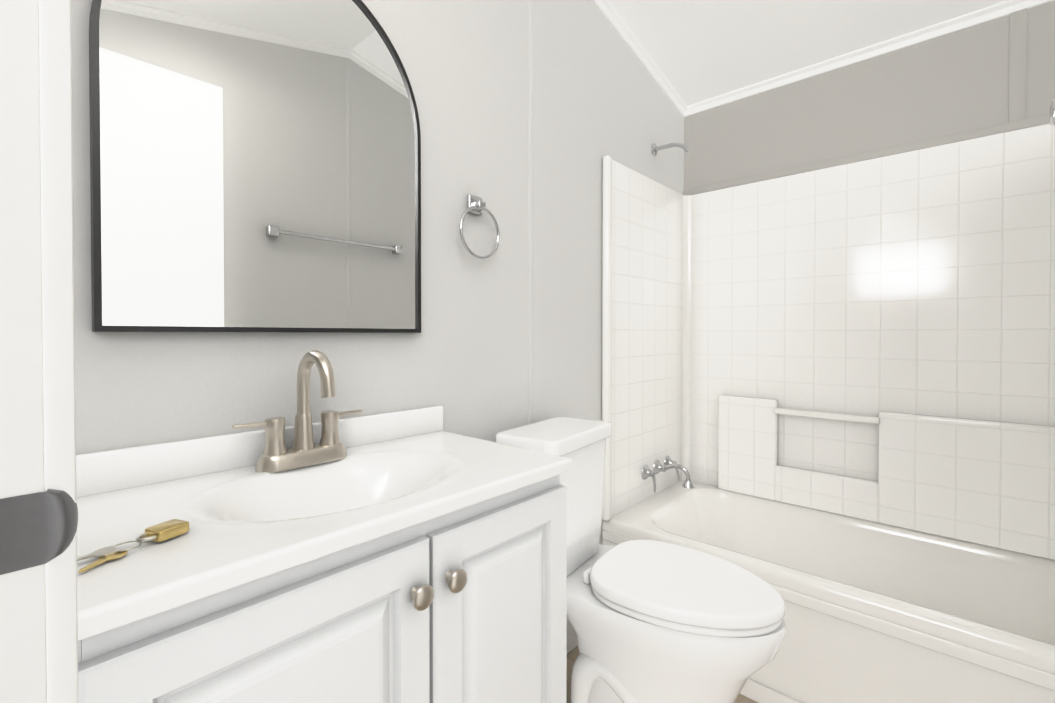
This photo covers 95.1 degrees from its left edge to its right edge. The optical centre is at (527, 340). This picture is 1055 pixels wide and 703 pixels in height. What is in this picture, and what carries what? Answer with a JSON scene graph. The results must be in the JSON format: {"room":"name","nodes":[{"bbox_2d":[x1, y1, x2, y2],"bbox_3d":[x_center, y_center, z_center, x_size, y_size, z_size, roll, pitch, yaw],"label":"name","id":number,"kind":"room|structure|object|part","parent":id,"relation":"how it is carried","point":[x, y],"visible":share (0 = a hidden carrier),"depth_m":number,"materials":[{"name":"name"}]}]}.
{"room":"bathroom","nodes":[
{"label":"bathroom","id":0,"kind":"room"},
{"bbox_2d":[71,0,686,653],"bbox_3d":[-0.419,-0.280,1.063,0.128,2.700,3.578,1,1,42],"label":"wall","id":1,"kind":"structure","parent":0,"point":[461,358],"depth_m":1.02,"materials":[{"name":"grey paint"}]},
{"bbox_3d":[-0.460,-0.389,0.941,0.026,0.748,0.585,1,1,42],"label":"mirror","id":2,"kind":"part","parent":1,"relation":"part of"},
{"bbox_2d":[459,194,499,258],"bbox_3d":[-0.133,-0.303,1.295,0.038,0.172,0.142,1,1,42],"label":"towel ring","id":3,"kind":"object","parent":1,"relation":"attached to","point":[476,205],"visible":0.96,"depth_m":1.29,"materials":[{"name":"silver metal"}]},
{"bbox_3d":[-0.142,-0.365,1.303,0.012,0.048,0.048,1,1,42],"label":"plate","id":4,"kind":"part","parent":3,"relation":"part of","materials":[{"name":"silver metal"}]},
{"bbox_3d":[-0.129,-0.360,1.291,0.028,0.022,0.026,1,1,42],"label":"post","id":5,"kind":"part","parent":3,"relation":"part of","materials":[{"name":"silver metal"}]},
{"bbox_2d":[529,0,533,423],"bbox_3d":[0.012,-0.111,1.485,0.004,2.352,0.022,1,1,42],"label":"batten","id":6,"kind":"object","parent":1,"relation":"attached to","point":[531,211],"visible":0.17,"depth_m":1.48,"materials":[{"name":"grey paint"}]},
{"bbox_2d":[566,645,757,702],"bbox_3d":[0.100,1.106,0.542,1.620,0.060,3.678,1,1,42],"label":"floor","id":7,"kind":"structure","parent":0,"point":[572,655],"depth_m":1.52,"materials":[{"name":"tile"}]},
{"bbox_2d":[76,350,572,702],"bbox_3d":[-0.309,0.546,0.813,0.438,1.054,0.735,1,1,42],"label":"bathroom vanity","id":8,"kind":"object","parent":7,"relation":"on","point":[418,555],"visible":0.9,"depth_m":0.70,"materials":[{"name":"paint"}]},
{"bbox_3d":[-0.276,0.624,0.577,0.018,0.663,0.380,1,1,42],"label":"door","id":9,"kind":"part","parent":8,"relation":"part of","materials":[{"name":"paint"}]},
{"bbox_2d":[76,406,442,497],"bbox_3d":[-0.464,0.200,0.949,0.020,0.064,0.735,1,1,42],"label":"backsplash","id":10,"kind":"structure","parent":8,"relation":"on","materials":[{"name":"stone"}]},
{"bbox_3d":[-0.183,0.276,0.704,0.019,0.040,0.690,1,1,42],"label":"frame","id":11,"kind":"part","parent":8,"relation":"part of","materials":[{"name":"paint"}]},
{"bbox_2d":[76,431,572,640],"bbox_3d":[-0.314,0.284,0.815,0.424,0.106,0.735,1,1,42],"label":"countertop","id":12,"kind":"structure","parent":8,"relation":"on","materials":[{"name":"stone"}]},
{"bbox_2d":[77,519,188,572],"bbox_3d":[-0.445,0.227,0.541,0.036,0.012,0.112,0,1,20],"label":"keys","id":13,"kind":"object","parent":12,"relation":"on","point":[166,530],"visible":0.94,"depth_m":0.55,"materials":[{"name":"gold metal"}]},
{"bbox_2d":[232,350,362,472],"bbox_3d":[-0.392,0.125,0.883,0.143,0.214,0.238,1,1,42],"label":"faucet","id":14,"kind":"object","parent":12,"relation":"on","point":[305,456],"depth_m":0.90,"materials":[{"name":"silver metal"}]},
{"bbox_3d":[-0.150,0.359,0.679,0.027,0.034,0.034,1,1,42],"label":"knob","id":15,"kind":"part","parent":8,"relation":"part of","materials":[{"name":"silver metal"}]},
{"bbox_3d":[-0.109,0.359,0.725,0.027,0.034,0.034,1,1,42],"label":"knob","id":16,"kind":"part","parent":8,"relation":"part of","materials":[{"name":"silver metal"}]},
{"bbox_3d":[-0.036,0.621,0.842,0.018,0.663,0.324,1,1,42],"label":"door","id":17,"kind":"part","parent":8,"relation":"part of","materials":[{"name":"paint"}]},
{"bbox_2d":[495,417,785,702],"bbox_3d":[0.285,0.657,1.237,0.665,0.822,0.400,0,1,35],"label":"toilet","id":18,"kind":"object","parent":7,"relation":"on","point":[653,621],"visible":0.85,"depth_m":1.15,"materials":[{"name":"ceramic"}]},
{"bbox_3d":[0.083,0.265,1.355,0.193,0.040,0.350,0,1,35],"label":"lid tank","id":19,"kind":"part","parent":18,"relation":"part of","materials":[{"name":"ceramic"}]},
{"bbox_3d":[0.081,0.459,1.359,0.175,0.349,0.330,0,1,35],"label":"tank","id":20,"kind":"part","parent":18,"relation":"part of","materials":[{"name":"ceramic"}]},
{"bbox_3d":[0.322,0.849,1.245,0.611,0.438,0.345,0,1,35],"label":"bowl","id":21,"kind":"part","parent":18,"relation":"part of","materials":[{"name":"ceramic"}]},
{"bbox_3d":[0.389,0.621,1.196,0.434,0.018,0.340,0,1,35],"label":"seat","id":22,"kind":"part","parent":18,"relation":"part of","materials":[{"name":"plastic"}]},
{"bbox_3d":[0.389,0.597,1.195,0.443,0.028,0.347,0,1,35],"label":"seat lid","id":23,"kind":"part","parent":18,"relation":"part of","materials":[{"name":"plastic"}]},
{"bbox_2d":[602,123,1054,702],"bbox_3d":[1.030,0.115,1.560,1.414,1.898,0.702,1,1,42],"label":"bathtub","id":24,"kind":"object","parent":7,"relation":"on","point":[828,403],"visible":0.85,"depth_m":1.74,"materials":[{"name":"white plastic"}]},
{"bbox_2d":[641,465,655,492],"bbox_3d":[0.505,0.565,1.975,0.055,0.101,0.060,1,1,42],"label":"handle","id":25,"kind":"object","parent":24,"relation":"on","point":[646,472],"depth_m":1.98,"materials":[{"name":"silver metal"}]},
{"bbox_2d":[664,456,679,479],"bbox_3d":[0.639,0.563,2.123,0.055,0.101,0.060,1,1,42],"label":"handle","id":26,"kind":"object","parent":24,"relation":"on","point":[668,460],"depth_m":2.12,"materials":[{"name":"silver metal"}]},
{"bbox_3d":[0.602,-0.791,2.006,0.154,0.061,0.017,1,1,42],"label":"shower arm","id":27,"kind":"part","parent":24,"relation":"part of"},
{"bbox_2d":[653,460,694,487],"bbox_3d":[0.614,0.555,2.011,0.168,0.084,0.060,1,1,42],"label":"faucet","id":28,"kind":"object","parent":24,"relation":"on","point":[658,467],"depth_m":2.02,"materials":[{"name":"silver metal"}]},
{"bbox_3d":[0.942,0.452,2.071,0.240,0.417,0.038,1,1,42],"label":"niche panel","id":29,"kind":"part","parent":24,"relation":"part of","materials":[{"name":"tile"}]},
{"bbox_3d":[1.517,0.464,1.551,0.635,0.405,0.038,1,1,42],"label":"niche panel","id":30,"kind":"part","parent":24,"relation":"part of","materials":[{"name":"tile"}]},
{"bbox_2d":[608,0,1007,105],"bbox_3d":[0.931,-1.220,1.434,1.620,0.337,1.200,1,1,42],"label":"ceiling","id":31,"kind":"structure","parent":0,"point":[697,51],"depth_m":1.78,"materials":[{"name":"white paint"}]},
{"bbox_2d":[684,0,1054,189],"bbox_3d":[1.337,-0.289,1.819,1.520,2.700,0.100,1,1,42],"label":"wall","id":32,"kind":"structure","parent":0,"point":[956,82],"depth_m":1.78,"materials":[{"name":"grey paint"}]},
{"bbox_2d":[683,114,1049,195],"bbox_3d":[1.262,-0.686,1.806,1.418,0.029,0.014,1,1,42],"label":"trim","id":33,"kind":"structure","parent":32,"relation":"attached to","point":[998,129],"depth_m":1.76,"materials":[{"name":"grey paint"}]},
{"bbox_2d":[683,0,1053,116],"bbox_3d":[1.257,-1.066,1.796,1.420,0.034,0.027,1,1,42],"label":"crown molding","id":34,"kind":"structure","parent":32,"relation":"attached to","point":[989,13],"depth_m":1.77,"materials":[{"name":"white wood"}]},
{"bbox_2d":[1008,8,1026,122],"bbox_3d":[1.561,-0.871,1.538,0.040,0.367,0.006,1,1,42],"label":"batten","id":35,"kind":"object","parent":32,"relation":"attached to","point":[1017,65],"visible":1,"depth_m":1.54,"materials":[{"name":"grey paint"}]},
{"bbox_3d":[0.227,-0.267,-0.065,0.100,2.700,2.771,1,1,42],"label":"wall","id":36,"kind":"structure","parent":0,"visible":0},
{"bbox_2d":[1050,99,1054,124],"bbox_3d":[0.806,-0.425,0.680,0.040,0.040,0.620,1,1,42],"label":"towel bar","id":37,"kind":"object","parent":36,"relation":"attached to","point":[1052,114],"visible":1,"depth_m":0.90,"materials":[{"name":"silver metal"}]},
{"bbox_3d":[-0.552,-0.273,0.456,0.545,2.700,0.100,1,1,42],"label":"wall","id":38,"kind":"structure","parent":0,"visible":0},
{"bbox_2d":[0,489,77,574],"bbox_3d":[-0.315,0.117,0.294,0.012,0.045,0.061,1,1,42],"label":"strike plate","id":39,"kind":"object","parent":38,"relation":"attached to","point":[38,528],"visible":1,"depth_m":0.30,"materials":[{"name":"metal"}]},
{"bbox_2d":[0,0,78,702],"bbox_3d":[-0.353,0.043,0.290,0.062,2.072,0.115,1,1,42],"label":"door frame","id":40,"kind":"structure","parent":38,"relation":"attached to","point":[23,665],"depth_m":0.30,"materials":[{"name":"white wood"}]},
{"bbox_3d":[-0.321,0.043,0.329,0.057,2.072,0.015,1,1,42],"label":"door casing latch","id":41,"kind":"part","parent":40,"relation":"part of","materials":[{"name":"white wood"}]}
]}

